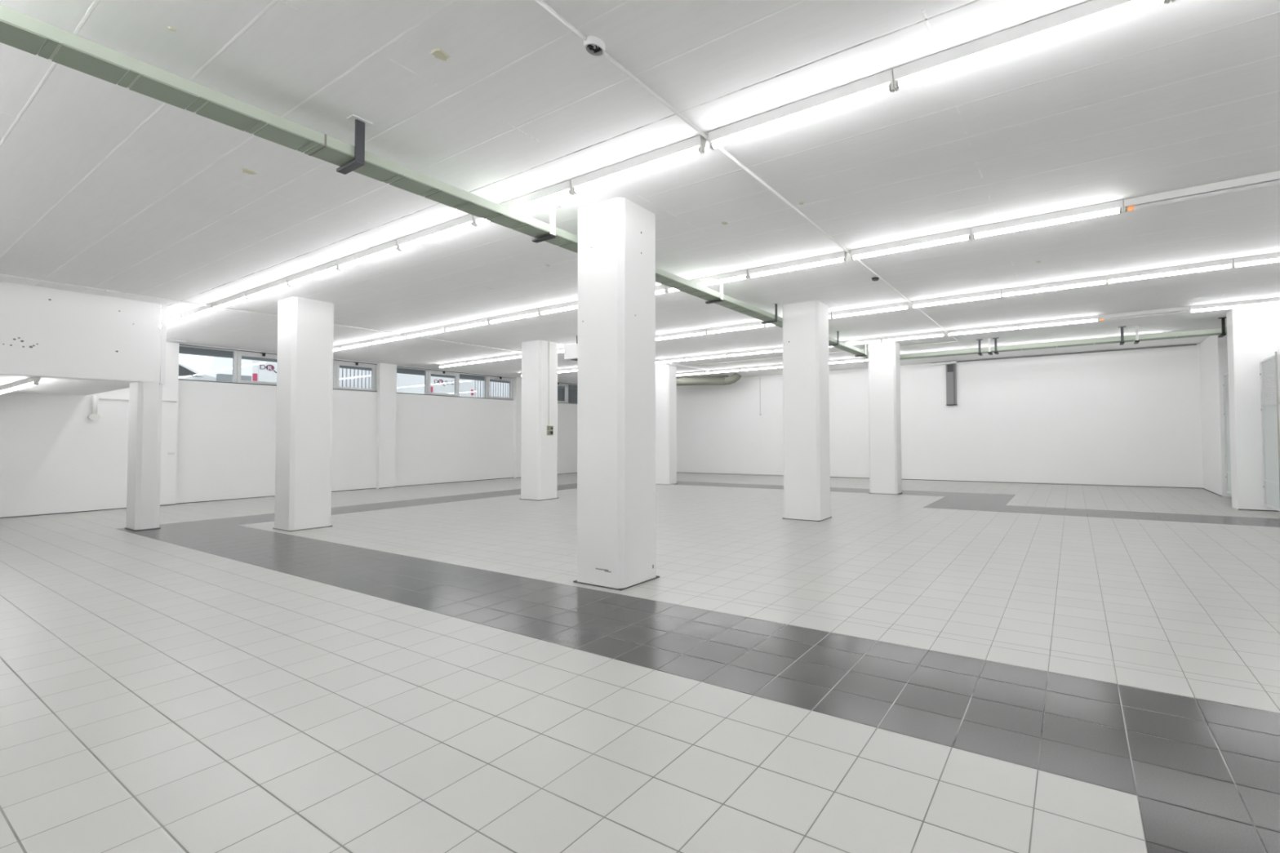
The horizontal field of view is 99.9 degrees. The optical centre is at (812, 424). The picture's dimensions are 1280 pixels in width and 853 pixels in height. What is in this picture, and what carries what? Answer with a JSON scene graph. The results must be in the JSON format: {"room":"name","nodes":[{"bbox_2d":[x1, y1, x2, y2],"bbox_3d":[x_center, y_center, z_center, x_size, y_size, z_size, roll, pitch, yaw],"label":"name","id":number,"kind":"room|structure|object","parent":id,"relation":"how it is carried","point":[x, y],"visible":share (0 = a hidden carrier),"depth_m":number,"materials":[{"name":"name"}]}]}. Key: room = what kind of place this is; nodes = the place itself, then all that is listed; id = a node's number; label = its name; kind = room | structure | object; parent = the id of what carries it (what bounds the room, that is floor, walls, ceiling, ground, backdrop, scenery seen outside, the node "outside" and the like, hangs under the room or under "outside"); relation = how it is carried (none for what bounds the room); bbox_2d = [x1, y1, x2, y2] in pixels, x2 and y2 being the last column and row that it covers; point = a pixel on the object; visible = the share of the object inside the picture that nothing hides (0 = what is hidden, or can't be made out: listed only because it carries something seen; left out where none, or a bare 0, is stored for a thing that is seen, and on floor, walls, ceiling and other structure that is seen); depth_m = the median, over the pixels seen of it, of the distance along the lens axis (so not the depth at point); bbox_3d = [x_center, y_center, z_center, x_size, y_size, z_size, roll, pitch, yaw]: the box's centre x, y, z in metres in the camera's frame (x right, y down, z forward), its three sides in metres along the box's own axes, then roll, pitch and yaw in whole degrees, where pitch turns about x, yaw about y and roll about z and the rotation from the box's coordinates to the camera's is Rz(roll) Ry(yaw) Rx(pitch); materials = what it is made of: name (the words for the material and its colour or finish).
{"room":"empty retail space","nodes":[
{"label":"empty retail space","id":0,"kind":"room"},
{"bbox_2d":[0,373,158,395],"bbox_3d":[-11.966,-0.653,5.828,4.014,0.150,4.950,-1,-2,27],"label":"ceiling","id":1,"kind":"structure","parent":0,"point":[46,384],"depth_m":7.31,"materials":[{"name":"white paint"}]},
{"bbox_2d":[8,377,40,391],"bbox_3d":[-10.354,-0.520,6.757,1.515,0.099,0.064,-1,-2,27],"label":"batten","id":2,"kind":"object","parent":1,"relation":"attached to","point":[32,381],"visible":1,"depth_m":6.64,"materials":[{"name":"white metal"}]},
{"bbox_2d":[0,280,159,382],"bbox_3d":[-10.241,-1.167,4.963,0.152,1.092,4.950,-1,-2,27],"label":"wall","id":3,"kind":"structure","parent":0,"point":[46,331],"depth_m":6.54,"materials":[{"name":"white paint"}]},
{"bbox_2d":[160,304,167,384],"bbox_3d":[-9.045,-1.113,7.171,0.024,1.113,0.042,-1,-2,27],"label":"trim","id":4,"kind":"structure","parent":3,"relation":"attached to","point":[163,326],"depth_m":7.16,"materials":[{"name":"white paint"}]},
{"bbox_2d":[0,340,179,517],"bbox_3d":[-13.650,-0.069,7.253,0.300,3.114,5.991,-1,-2,27],"label":"wall","id":5,"kind":"structure","parent":0,"point":[55,459],"depth_m":8.81,"materials":[{"name":"white paint"}]},
{"bbox_2d":[0,503,176,518],"bbox_3d":[-13.498,1.478,7.146,0.009,0.014,5.991,-1,-2,27],"label":"baseboard","id":6,"kind":"structure","parent":5,"relation":"attached to","point":[174,504],"depth_m":8.76,"materials":[{"name":"grey tile"}]},
{"bbox_2d":[87,395,100,420],"bbox_3d":[-12.556,-0.280,8.996,0.078,0.431,0.120,-1,-2,27],"label":"wall fixture","id":7,"kind":"object","parent":5,"relation":"attached to","point":[94,415],"visible":1,"depth_m":8.98,"materials":[{"name":"white plastic"}]},
{"bbox_2d":[175,342,577,503],"bbox_3d":[-9.987,0.076,14.544,0.360,3.114,10.329,-1,-2,27],"label":"wall","id":8,"kind":"structure","parent":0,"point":[384,437],"depth_m":12.64,"materials":[{"name":"white paint"}]},
{"bbox_2d":[178,344,377,391],"bbox_3d":[-11.628,-1.175,11.414,0.146,0.702,3.219,-1,-2,27],"label":"window","id":9,"kind":"structure","parent":8,"relation":"attached to","point":[237,354],"depth_m":11.06,"materials":[{"name":"grey metal"}]},
{"bbox_2d":[177,472,574,503],"bbox_3d":[-9.882,1.623,14.426,0.144,0.014,10.269,-1,-2,27],"label":"baseboard","id":10,"kind":"structure","parent":8,"relation":"attached to","point":[570,473],"depth_m":12.44,"materials":[{"name":"grey"}]},
{"bbox_2d":[396,365,512,399],"bbox_3d":[-10.028,-1.113,14.571,0.146,0.702,3.159,-1,-2,27],"label":"window","id":11,"kind":"structure","parent":8,"relation":"attached to","point":[428,372],"depth_m":14.51,"materials":[{"name":"grey metal"}]},
{"bbox_2d":[557,382,577,404],"bbox_3d":[-8.432,-1.050,17.719,0.146,0.702,3.180,-1,-2,27],"label":"window","id":12,"kind":"structure","parent":8,"relation":"attached to","point":[566,384],"depth_m":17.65,"materials":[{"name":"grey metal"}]},
{"bbox_2d":[0,472,1279,852],"bbox_3d":[-2.249,1.430,7.235,20.805,0.090,16.320,-1,-2,27],"label":"floor","id":13,"kind":"structure","parent":0,"point":[931,666],"depth_m":2.55,"materials":[{"name":"tile"}]},
{"bbox_2d":[124,382,162,531],"bbox_3d":[-9.284,0.438,7.151,0.487,2.016,0.217,-1,-2,27],"label":"pillar","id":14,"kind":"structure","parent":13,"relation":"on","point":[145,398],"depth_m":7.04,"materials":[{"name":"white paint"}]},
{"bbox_2d":[272,297,333,531],"bbox_3d":[-7.018,-0.132,7.114,0.535,3.114,0.439,-1,-2,27],"label":"pillar","id":15,"kind":"structure","parent":13,"relation":"on","point":[305,326],"depth_m":6.95,"materials":[{"name":"white paint"}]},
{"bbox_2d":[519,340,558,500],"bbox_3d":[-5.446,-0.069,10.273,0.601,3.114,0.424,-1,-2,27],"label":"pillar","id":16,"kind":"structure","parent":13,"relation":"on","point":[539,450],"depth_m":10.09,"materials":[{"name":"white paint"}]},
{"bbox_2d":[573,196,659,591],"bbox_3d":[-1.652,-0.248,4.358,0.547,3.114,0.421,-1,-2,27],"label":"pillar","id":17,"kind":"structure","parent":13,"relation":"on","point":[616,357],"depth_m":4.18,"materials":[{"name":"white paint"}]},
{"bbox_2d":[655,363,677,484],"bbox_3d":[-3.841,-0.009,13.333,0.607,3.114,0.352,-1,-2,27],"label":"pillar","id":18,"kind":"structure","parent":13,"relation":"on","point":[665,375],"depth_m":13.15,"materials":[{"name":"white paint"}]},
{"bbox_2d":[782,300,831,521],"bbox_3d":[-0.086,-0.185,7.534,0.601,3.114,0.412,-1,-2,27],"label":"pillar","id":19,"kind":"structure","parent":13,"relation":"on","point":[806,371],"depth_m":7.35,"materials":[{"name":"white paint"}]},
{"bbox_2d":[867,341,902,494],"bbox_3d":[1.514,-0.121,10.728,0.607,3.114,0.376,-1,-2,27],"label":"pillar","id":20,"kind":"structure","parent":13,"relation":"on","point":[883,357],"depth_m":10.56,"materials":[{"name":"white paint"}]},
{"bbox_2d":[1226,304,1279,510],"bbox_3d":[7.909,-0.258,7.489,2.850,3.114,0.351,-1,-2,27],"label":"wall pier","id":21,"kind":"object","parent":13,"relation":"on","point":[1253,333],"visible":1,"depth_m":7.90,"materials":[{"name":"white paint"}]},
{"bbox_2d":[1259,351,1279,511],"bbox_3d":[6.695,0.109,7.495,0.054,2.241,0.711,-1,-2,27],"label":"door","id":22,"kind":"structure","parent":21,"relation":"attached to","point":[1270,412],"depth_m":7.49,"materials":[{"name":"white paint"}]},
{"bbox_2d":[0,0,1279,383],"bbox_3d":[-2.245,-1.847,7.382,20.805,0.240,16.470,-1,-2,27],"label":"ceiling","id":23,"kind":"structure","parent":0,"point":[104,184],"depth_m":3.61,"materials":[{"name":"white paint"}]},
{"bbox_2d":[180,303,213,320],"bbox_3d":[-8.888,-1.615,7.445,1.206,0.099,0.064,-1,-2,27],"label":"batten","id":24,"kind":"object","parent":23,"relation":"attached to","point":[203,309],"visible":0.88,"depth_m":7.41,"materials":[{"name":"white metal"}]},
{"bbox_2d":[210,291,247,311],"bbox_3d":[-7.795,-1.639,6.891,1.206,0.099,0.064,-1,-2,27],"label":"batten","id":25,"kind":"object","parent":23,"relation":"attached to","point":[240,297],"visible":0.95,"depth_m":6.85,"materials":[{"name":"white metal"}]},
{"bbox_2d":[0,273,521,352],"bbox_3d":[-8.619,-1.669,6.960,0.020,0.019,9.840,-1,-2,27],"label":"cable conduit","id":26,"kind":"object","parent":23,"relation":"attached to","point":[5,275],"visible":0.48,"depth_m":7.03,"materials":[{"name":"white plastic"}]},
{"bbox_2d":[245,277,290,299],"bbox_3d":[-6.702,-1.662,6.338,1.206,0.099,0.064,-1,-2,27],"label":"batten","id":27,"kind":"object","parent":23,"relation":"attached to","point":[282,283],"visible":0.91,"depth_m":6.30,"materials":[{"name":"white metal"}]},
{"bbox_2d":[286,260,340,286],"bbox_3d":[-5.609,-1.686,5.784,1.206,0.099,0.064,-1,-2,27],"label":"batten","id":28,"kind":"object","parent":23,"relation":"attached to","point":[331,267],"visible":0.9,"depth_m":5.75,"materials":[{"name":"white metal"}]},
{"bbox_2d":[336,114,372,174],"bbox_3d":[-2.809,-1.692,3.136,0.270,0.266,0.096,-1,-2,27],"label":"hanger","id":29,"kind":"object","parent":23,"relation":"hanging from","point":[360,123],"visible":1,"depth_m":3.09,"materials":[{"name":"grey metal"}]},
{"bbox_2d":[0,4,867,359],"bbox_3d":[-1.324,-1.567,6.085,0.206,0.071,12.000,-1,-2,27],"label":"pipe","id":30,"kind":"object","parent":29,"relation":"hanging from","point":[19,30],"visible":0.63,"depth_m":2.76,"materials":[{"name":"green metal"}]},
{"bbox_2d":[339,339,371,350],"bbox_3d":[-8.929,-1.551,10.075,1.206,0.099,0.064,-1,-2,27],"label":"batten","id":31,"kind":"object","parent":23,"relation":"attached to","point":[367,342],"visible":0.99,"depth_m":10.04,"materials":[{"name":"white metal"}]},
{"bbox_2d":[336,240,400,270],"bbox_3d":[-4.516,-1.709,5.230,1.206,0.099,0.064,-1,-2,27],"label":"batten","id":32,"kind":"object","parent":23,"relation":"attached to","point":[392,246],"visible":0.9,"depth_m":5.19,"materials":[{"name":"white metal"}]},
{"bbox_2d":[370,333,405,344],"bbox_3d":[-7.836,-1.574,9.521,1.206,0.099,0.064,-1,-2,27],"label":"batten","id":33,"kind":"object","parent":23,"relation":"attached to","point":[395,337],"visible":1,"depth_m":9.49,"materials":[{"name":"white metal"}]},
{"bbox_2d":[404,325,445,338],"bbox_3d":[-6.743,-1.597,8.967,1.206,0.099,0.064,-1,-2,27],"label":"batten","id":34,"kind":"object","parent":23,"relation":"attached to","point":[439,329],"visible":1,"depth_m":8.93,"materials":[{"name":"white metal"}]},
{"bbox_2d":[396,213,476,250],"bbox_3d":[-3.423,-1.732,4.677,1.206,0.099,0.064,-1,-2,27],"label":"batten","id":35,"kind":"object","parent":23,"relation":"attached to","point":[468,221],"visible":0.89,"depth_m":4.63,"materials":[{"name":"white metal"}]},
{"bbox_2d":[429,48,450,61],"bbox_3d":[-1.859,-1.844,2.575,0.091,0.006,0.079,-1,-2,27],"label":"patch","id":36,"kind":"object","parent":23,"relation":"attached to","point":[437,53],"visible":1,"depth_m":2.56,"materials":[{"name":"beige"}]},
{"bbox_2d":[438,360,466,368],"bbox_3d":[-8.926,-1.484,12.790,1.206,0.099,0.064,-1,-2,28],"label":"batten","id":37,"kind":"object","parent":23,"relation":"attached to","point":[461,362],"visible":1,"depth_m":12.76,"materials":[{"name":"white metal"}]},
{"bbox_2d":[444,317,488,331],"bbox_3d":[-5.650,-1.621,8.414,1.206,0.099,0.064,-1,-2,27],"label":"batten","id":38,"kind":"object","parent":23,"relation":"attached to","point":[481,322],"visible":1,"depth_m":8.38,"materials":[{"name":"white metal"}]},
{"bbox_2d":[466,356,497,364],"bbox_3d":[-7.840,-1.508,12.223,1.206,0.099,0.064,-1,-2,28],"label":"batten","id":39,"kind":"object","parent":23,"relation":"attached to","point":[492,358],"visible":1,"depth_m":12.19,"materials":[{"name":"white metal"}]},
{"bbox_2d":[497,353,521,360],"bbox_3d":[-6.753,-1.532,11.656,1.206,0.099,0.064,-1,-2,28],"label":"batten","id":40,"kind":"object","parent":23,"relation":"attached to","point":[517,355],"visible":0.59,"depth_m":11.70,"materials":[{"name":"white metal"}]},
{"bbox_2d":[488,308,539,324],"bbox_3d":[-4.556,-1.644,7.860,1.206,0.099,0.064,-1,-2,27],"label":"batten","id":41,"kind":"object","parent":23,"relation":"attached to","point":[535,312],"visible":0.99,"depth_m":7.82,"materials":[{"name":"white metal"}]},
{"bbox_2d":[473,180,573,226],"bbox_3d":[-2.330,-1.756,4.123,1.206,0.099,0.064,-1,-2,27],"label":"batten","id":42,"kind":"object","parent":23,"relation":"attached to","point":[563,189],"visible":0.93,"depth_m":4.00,"materials":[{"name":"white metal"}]},
{"bbox_2d":[532,202,560,243],"bbox_3d":[-2.227,-1.669,4.284,0.270,0.266,0.096,-1,-2,27],"label":"hanger","id":43,"kind":"object","parent":23,"relation":"hanging from","point":[553,206],"visible":0.99,"depth_m":4.24,"materials":[{"name":"white paint"}]},
{"bbox_2d":[538,301,577,315],"bbox_3d":[-3.463,-1.668,7.306,1.206,0.099,0.064,-1,-2,27],"label":"batten","id":44,"kind":"object","parent":23,"relation":"attached to","point":[571,305],"visible":0.52,"depth_m":7.37,"materials":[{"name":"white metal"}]},
{"bbox_2d":[534,0,586,40],"bbox_3d":[-2.061,-1.885,0.540,0.020,0.019,4.314,-1,-2,27],"label":"cable conduit","id":45,"kind":"object","parent":23,"relation":"attached to","point":[540,2],"visible":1,"depth_m":2.34,"materials":[{"name":"white plastic"}]},
{"bbox_2d":[564,335,577,361],"bbox_3d":[-4.015,-1.419,9.414,0.975,0.483,0.450,-1,-2,27],"label":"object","id":46,"kind":"object","parent":23,"relation":"hanging from","point":[571,351],"visible":0.23,"depth_m":9.36,"materials":[{"name":"white paint"}]},
{"bbox_2d":[583,35,605,57],"bbox_3d":[-1.062,-1.840,2.509,0.099,0.033,0.099,-1,-2,27],"label":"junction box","id":47,"kind":"object","parent":23,"relation":"attached to","point":[593,46],"visible":1,"depth_m":2.50,"materials":[{"name":"white paint"}]},
{"bbox_2d":[570,135,706,194],"bbox_3d":[-1.237,-1.779,3.569,1.206,0.099,0.064,-1,-2,27],"label":"batten","id":48,"kind":"object","parent":23,"relation":"attached to","point":[695,145],"visible":1,"depth_m":3.51,"materials":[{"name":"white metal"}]},
{"bbox_2d":[655,356,684,364],"bbox_3d":[-3.567,-1.539,12.520,1.206,0.099,0.064,-1,-2,27],"label":"batten","id":49,"kind":"object","parent":23,"relation":"attached to","point":[682,358],"visible":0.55,"depth_m":12.43,"materials":[{"name":"white metal"}]},
{"bbox_2d":[655,328,706,340],"bbox_3d":[-2.408,-1.626,9.389,1.206,0.099,0.064,-1,-2,28],"label":"batten","id":50,"kind":"object","parent":23,"relation":"attached to","point":[702,331],"visible":0.84,"depth_m":9.36,"materials":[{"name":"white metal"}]},
{"bbox_2d":[662,362,709,371],"bbox_3d":[-3.309,-1.523,13.584,0.078,0.074,1.800,-1,-2,27],"label":"trunking","id":51,"kind":"object","parent":23,"relation":"attached to","point":[667,363],"visible":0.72,"depth_m":13.56,"materials":[{"name":"white paint"}]},
{"bbox_2d":[676,370,705,376],"bbox_3d":[-3.630,-1.482,15.107,1.206,0.099,0.064,-1,-2,27],"label":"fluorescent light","id":52,"kind":"object","parent":23,"relation":"attached to","point":[699,372],"visible":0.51,"depth_m":15.04,"materials":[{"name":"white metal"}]},
{"bbox_2d":[684,352,727,360],"bbox_3d":[-2.474,-1.563,11.967,1.206,0.099,0.064,-1,-2,27],"label":"batten","id":53,"kind":"object","parent":23,"relation":"attached to","point":[722,354],"visible":1,"depth_m":11.94,"materials":[{"name":"white metal"}]},
{"bbox_2d":[666,269,748,293],"bbox_3d":[-1.278,-1.715,6.199,1.206,0.099,0.064,-1,-2,27],"label":"batten","id":54,"kind":"object","parent":23,"relation":"attached to","point":[742,274],"visible":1,"depth_m":6.08,"materials":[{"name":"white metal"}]},
{"bbox_2d":[676,373,741,385],"bbox_3d":[-3.883,-1.369,15.695,3.488,0.393,0.243,-1,-1,3],"label":"pipe","id":55,"kind":"object","parent":23,"relation":"attached to","point":[735,377],"visible":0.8,"depth_m":15.56,"materials":[{"name":"grey metal"}]},
{"bbox_2d":[705,283,723,303],"bbox_3d":[-1.193,-1.629,6.323,0.270,0.266,0.096,-1,-2,27],"label":"hanger","id":56,"kind":"object","parent":23,"relation":"hanging from","point":[721,300],"visible":0.71,"depth_m":6.28,"materials":[{"name":"white paint"}]},
{"bbox_2d":[704,367,740,373],"bbox_3d":[-2.537,-1.505,14.554,1.206,0.099,0.064,-1,-2,27],"label":"batten","id":57,"kind":"object","parent":23,"relation":"attached to","point":[729,370],"visible":0.98,"depth_m":14.52,"materials":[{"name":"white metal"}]},
{"bbox_2d":[706,320,765,334],"bbox_3d":[-1.321,-1.650,8.822,1.206,0.099,0.064,-1,-2,28],"label":"batten","id":58,"kind":"object","parent":23,"relation":"attached to","point":[757,324],"visible":0.98,"depth_m":8.79,"materials":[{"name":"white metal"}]},
{"bbox_2d":[726,347,773,356],"bbox_3d":[-1.381,-1.586,11.413,1.206,0.099,0.064,-1,-2,27],"label":"batten","id":59,"kind":"object","parent":23,"relation":"attached to","point":[763,350],"visible":1,"depth_m":11.38,"materials":[{"name":"white metal"}]},
{"bbox_2d":[740,364,778,371],"bbox_3d":[-1.444,-1.528,14.000,1.206,0.099,0.064,-1,-2,27],"label":"batten","id":60,"kind":"object","parent":23,"relation":"attached to","point":[768,366],"visible":1,"depth_m":13.97,"materials":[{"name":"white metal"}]},
{"bbox_2d":[603,52,958,365],"bbox_3d":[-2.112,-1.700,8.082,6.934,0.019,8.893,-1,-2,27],"label":"cable conduit","id":61,"kind":"object","parent":23,"relation":"attached to","point":[606,55],"visible":0.84,"depth_m":3.75,"materials":[{"name":"white plastic"}]},
{"bbox_2d":[747,251,847,278],"bbox_3d":[-0.184,-1.738,5.645,1.206,0.099,0.064,-1,-2,27],"label":"batten","id":62,"kind":"object","parent":23,"relation":"attached to","point":[837,257],"visible":1,"depth_m":5.60,"materials":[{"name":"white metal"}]},
{"bbox_2d":[707,69,894,150],"bbox_3d":[-0.105,-1.803,2.996,1.206,0.099,0.064,-1,-2,27],"label":"batten","id":63,"kind":"object","parent":23,"relation":"attached to","point":[881,83],"visible":0.99,"depth_m":2.94,"materials":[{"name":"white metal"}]},
{"bbox_2d":[828,357,864,364],"bbox_3d":[0.743,-1.575,12.893,1.206,0.099,0.064,-1,-2,27],"label":"batten","id":64,"kind":"object","parent":23,"relation":"attached to","point":[857,359],"visible":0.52,"depth_m":12.81,"materials":[{"name":"white metal"}]},
{"bbox_2d":[828,337,881,346],"bbox_3d":[0.805,-1.633,10.306,1.206,0.099,0.064,-1,-2,27],"label":"batten","id":65,"kind":"object","parent":23,"relation":"attached to","point":[877,340],"visible":0.52,"depth_m":10.18,"materials":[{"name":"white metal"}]},
{"bbox_2d":[831,302,908,318],"bbox_3d":[0.851,-1.697,7.688,1.206,0.099,0.064,-1,-2,28],"label":"batten","id":66,"kind":"object","parent":23,"relation":"attached to","point":[904,305],"visible":1,"depth_m":7.66,"materials":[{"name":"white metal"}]},
{"bbox_2d":[850,227,971,260],"bbox_3d":[0.947,-1.762,5.072,1.206,0.099,0.064,-1,-2,27],"label":"batten","id":67,"kind":"object","parent":23,"relation":"attached to","point":[962,234],"visible":0.99,"depth_m":5.03,"materials":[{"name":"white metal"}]},
{"bbox_2d":[881,330,944,342],"bbox_3d":[1.898,-1.657,9.752,1.206,0.099,0.064,-1,-2,27],"label":"batten","id":68,"kind":"object","parent":23,"relation":"attached to","point":[935,334],"visible":0.99,"depth_m":9.72,"materials":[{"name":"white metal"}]},
{"bbox_2d":[911,289,1001,308],"bbox_3d":[1.976,-1.722,7.101,1.206,0.099,0.064,-1,-2,28],"label":"batten","id":69,"kind":"object","parent":23,"relation":"attached to","point":[996,293],"visible":1,"depth_m":7.07,"materials":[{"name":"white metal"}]},
{"bbox_2d":[976,338,982,355],"bbox_3d":[3.430,-1.559,10.489,0.120,0.297,0.252,-1,-2,27],"label":"hanger","id":70,"kind":"object","parent":23,"relation":"attached to","point":[980,353],"visible":1,"depth_m":10.40,"materials":[{"name":"grey metal"}]},
{"bbox_2d":[899,328,1226,359],"bbox_3d":[4.748,-1.523,9.834,7.680,0.084,0.193,-1,-2,27],"label":"duct","id":71,"kind":"object","parent":70,"relation":"hanging from","point":[1217,331],"visible":0.64,"depth_m":9.68,"materials":[{"name":"green metal"}]},
{"bbox_2d":[947,323,1017,336],"bbox_3d":[3.030,-1.681,9.178,1.206,0.099,0.064,-1,-2,27],"label":"batten","id":72,"kind":"object","parent":23,"relation":"attached to","point":[1008,326],"visible":1,"depth_m":9.15,"materials":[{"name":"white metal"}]},
{"bbox_2d":[893,0,1169,91],"bbox_3d":[0.976,-1.827,2.448,1.206,0.099,0.064,-1,-2,27],"label":"batten","id":73,"kind":"object","parent":23,"relation":"attached to","point":[1091,13],"visible":1,"depth_m":2.42,"materials":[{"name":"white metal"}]},
{"bbox_2d":[971,200,1122,239],"bbox_3d":[2.028,-1.785,4.524,1.206,0.099,0.064,-1,-2,27],"label":"batten","id":74,"kind":"object","parent":23,"relation":"attached to","point":[1116,206],"visible":1,"depth_m":4.48,"materials":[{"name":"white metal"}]},
{"bbox_2d":[1001,275,1106,297],"bbox_3d":[3.051,-1.745,6.541,1.206,0.099,0.064,-1,-2,28],"label":"batten","id":75,"kind":"object","parent":23,"relation":"attached to","point":[1099,280],"visible":1,"depth_m":6.50,"materials":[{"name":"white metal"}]},
{"bbox_2d":[1017,315,1097,328],"bbox_3d":[4.111,-1.704,8.631,1.206,0.099,0.064,-1,-2,27],"label":"batten","id":76,"kind":"object","parent":23,"relation":"attached to","point":[1089,318],"visible":1,"depth_m":8.60,"materials":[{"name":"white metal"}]},
{"bbox_2d":[1098,306,1189,321],"bbox_3d":[5.191,-1.727,8.083,1.206,0.099,0.064,-1,-2,27],"label":"batten","id":77,"kind":"object","parent":23,"relation":"attached to","point":[1179,309],"visible":1,"depth_m":8.05,"materials":[{"name":"white metal"}]},
{"bbox_2d":[1106,258,1233,284],"bbox_3d":[4.125,-1.769,5.980,1.206,0.099,0.064,-1,-2,28],"label":"batten","id":78,"kind":"object","parent":23,"relation":"attached to","point":[1224,264],"visible":1,"depth_m":5.94,"materials":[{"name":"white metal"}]},
{"bbox_2d":[1123,170,1279,213],"bbox_3d":[3.109,-1.808,3.977,1.206,0.099,0.064,-1,-2,27],"label":"batten","id":79,"kind":"object","parent":23,"relation":"attached to","point":[1270,179],"visible":1,"depth_m":3.99,"materials":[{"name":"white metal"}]},
{"bbox_2d":[1189,297,1279,312],"bbox_3d":[6.272,-1.750,7.535,1.206,0.099,0.064,-1,-2,27],"label":"batten","id":80,"kind":"object","parent":23,"relation":"attached to","point":[1268,301],"visible":1,"depth_m":7.55,"materials":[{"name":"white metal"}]},
{"bbox_2d":[1232,252,1279,267],"bbox_3d":[5.200,-1.792,5.420,1.206,0.099,0.064,-1,-2,28],"label":"batten","id":81,"kind":"object","parent":23,"relation":"attached to","point":[1273,257],"visible":1,"depth_m":5.59,"materials":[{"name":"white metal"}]},
{"bbox_2d":[676,343,1203,488],"bbox_3d":[0.302,-0.001,15.204,18.600,3.114,0.150,-1,-2,27],"label":"wall","id":82,"kind":"structure","parent":0,"point":[1124,417],"depth_m":12.83,"materials":[{"name":"white paint"}]},
{"bbox_2d":[676,471,1202,488],"bbox_3d":[0.387,1.545,15.041,17.880,0.014,0.009,-1,-2,27],"label":"baseboard","id":83,"kind":"structure","parent":82,"relation":"attached to","point":[677,472],"depth_m":12.87,"materials":[{"name":"grey tile"}]},
{"bbox_2d":[946,364,957,405],"bbox_3d":[3.627,-1.023,13.399,0.270,1.074,0.099,-1,-2,27],"label":"wall box","id":84,"kind":"object","parent":82,"relation":"attached to","point":[951,369],"visible":1,"depth_m":13.36,"materials":[{"name":"grey metal"}]},
{"bbox_2d":[957,343,1196,362],"bbox_3d":[6.032,-1.665,12.227,5.055,0.024,0.036,-1,-2,27],"label":"pipe","id":85,"kind":"object","parent":82,"relation":"attached to","point":[1194,344],"depth_m":12.05,"materials":[{"name":"grey metal"}]},
{"bbox_2d":[1199,334,1231,497],"bbox_3d":[8.635,-0.203,10.016,1.440,3.114,1.575,-1,-2,27],"label":"wall","id":86,"kind":"structure","parent":0,"point":[1213,350],"depth_m":10.05,"materials":[{"name":"white paint"}]},
{"bbox_2d":[1222,373,1231,494],"bbox_3d":[7.560,0.145,9.286,0.054,2.241,0.675,-1,-2,27],"label":"door","id":87,"kind":"structure","parent":86,"relation":"in","point":[1225,376],"depth_m":9.49,"materials":[{"name":"white paint"}]},
{"label":"outside","id":88,"kind":"structure","parent":0,"visible":0},
{"bbox_3d":[-20.304,-0.269,23.756,26.325,0.090,48.000,-1,-2,27],"label":"ground","id":89,"kind":"structure","parent":88,"visible":0},
{"bbox_2d":[178,363,216,381],"bbox_3d":[-19.811,-1.176,15.753,1.830,1.323,3.120,-1,-2,27],"label":"parked car","id":90,"kind":"object","parent":89,"relation":"on","point":[185,372],"visible":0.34,"depth_m":15.72,"materials":[{"name":"white paint"}]},
{"bbox_2d":[216,373,251,382],"bbox_3d":[-18.251,-1.034,16.238,0.210,1.035,0.720,-1,-2,27],"label":"parapet","id":91,"kind":"object","parent":89,"relation":"on","point":[220,377],"visible":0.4,"depth_m":16.06,"materials":[{"name":"grey concrete"}]},
{"bbox_2d":[207,356,276,382],"bbox_3d":[-20.161,-1.532,18.797,5.000,2.190,1.800,-1,-2,27],"label":"delivery van","id":92,"kind":"object","parent":89,"relation":"on","point":[259,371],"visible":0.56,"depth_m":17.27,"materials":[{"name":"white paint"}]},
{"bbox_2d":[338,368,509,397],"bbox_3d":[-17.210,-1.546,32.509,0.114,2.835,22.563,-1,-2,27],"label":"fence","id":93,"kind":"object","parent":89,"relation":"on","point":[353,378],"visible":0.02,"depth_m":24.55,"materials":[{"name":"white metal"}]},
{"bbox_2d":[396,373,474,396],"bbox_3d":[-17.801,-1.439,23.452,5.000,2.190,1.800,-1,-2,27],"label":"delivery van","id":94,"kind":"object","parent":89,"relation":"on","point":[406,383],"visible":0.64,"depth_m":22.25,"materials":[{"name":"white paint"}]},
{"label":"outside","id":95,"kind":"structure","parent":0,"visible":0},
{"bbox_2d":[178,346,577,389],"bbox_3d":[-10.467,-1.537,15.766,1.521,0.192,17.400,-1,-2,27],"label":"canopy slab","id":96,"kind":"object","parent":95,"point":[185,350],"visible":0.11,"depth_m":13.22,"materials":[{"name":"grey concrete"}]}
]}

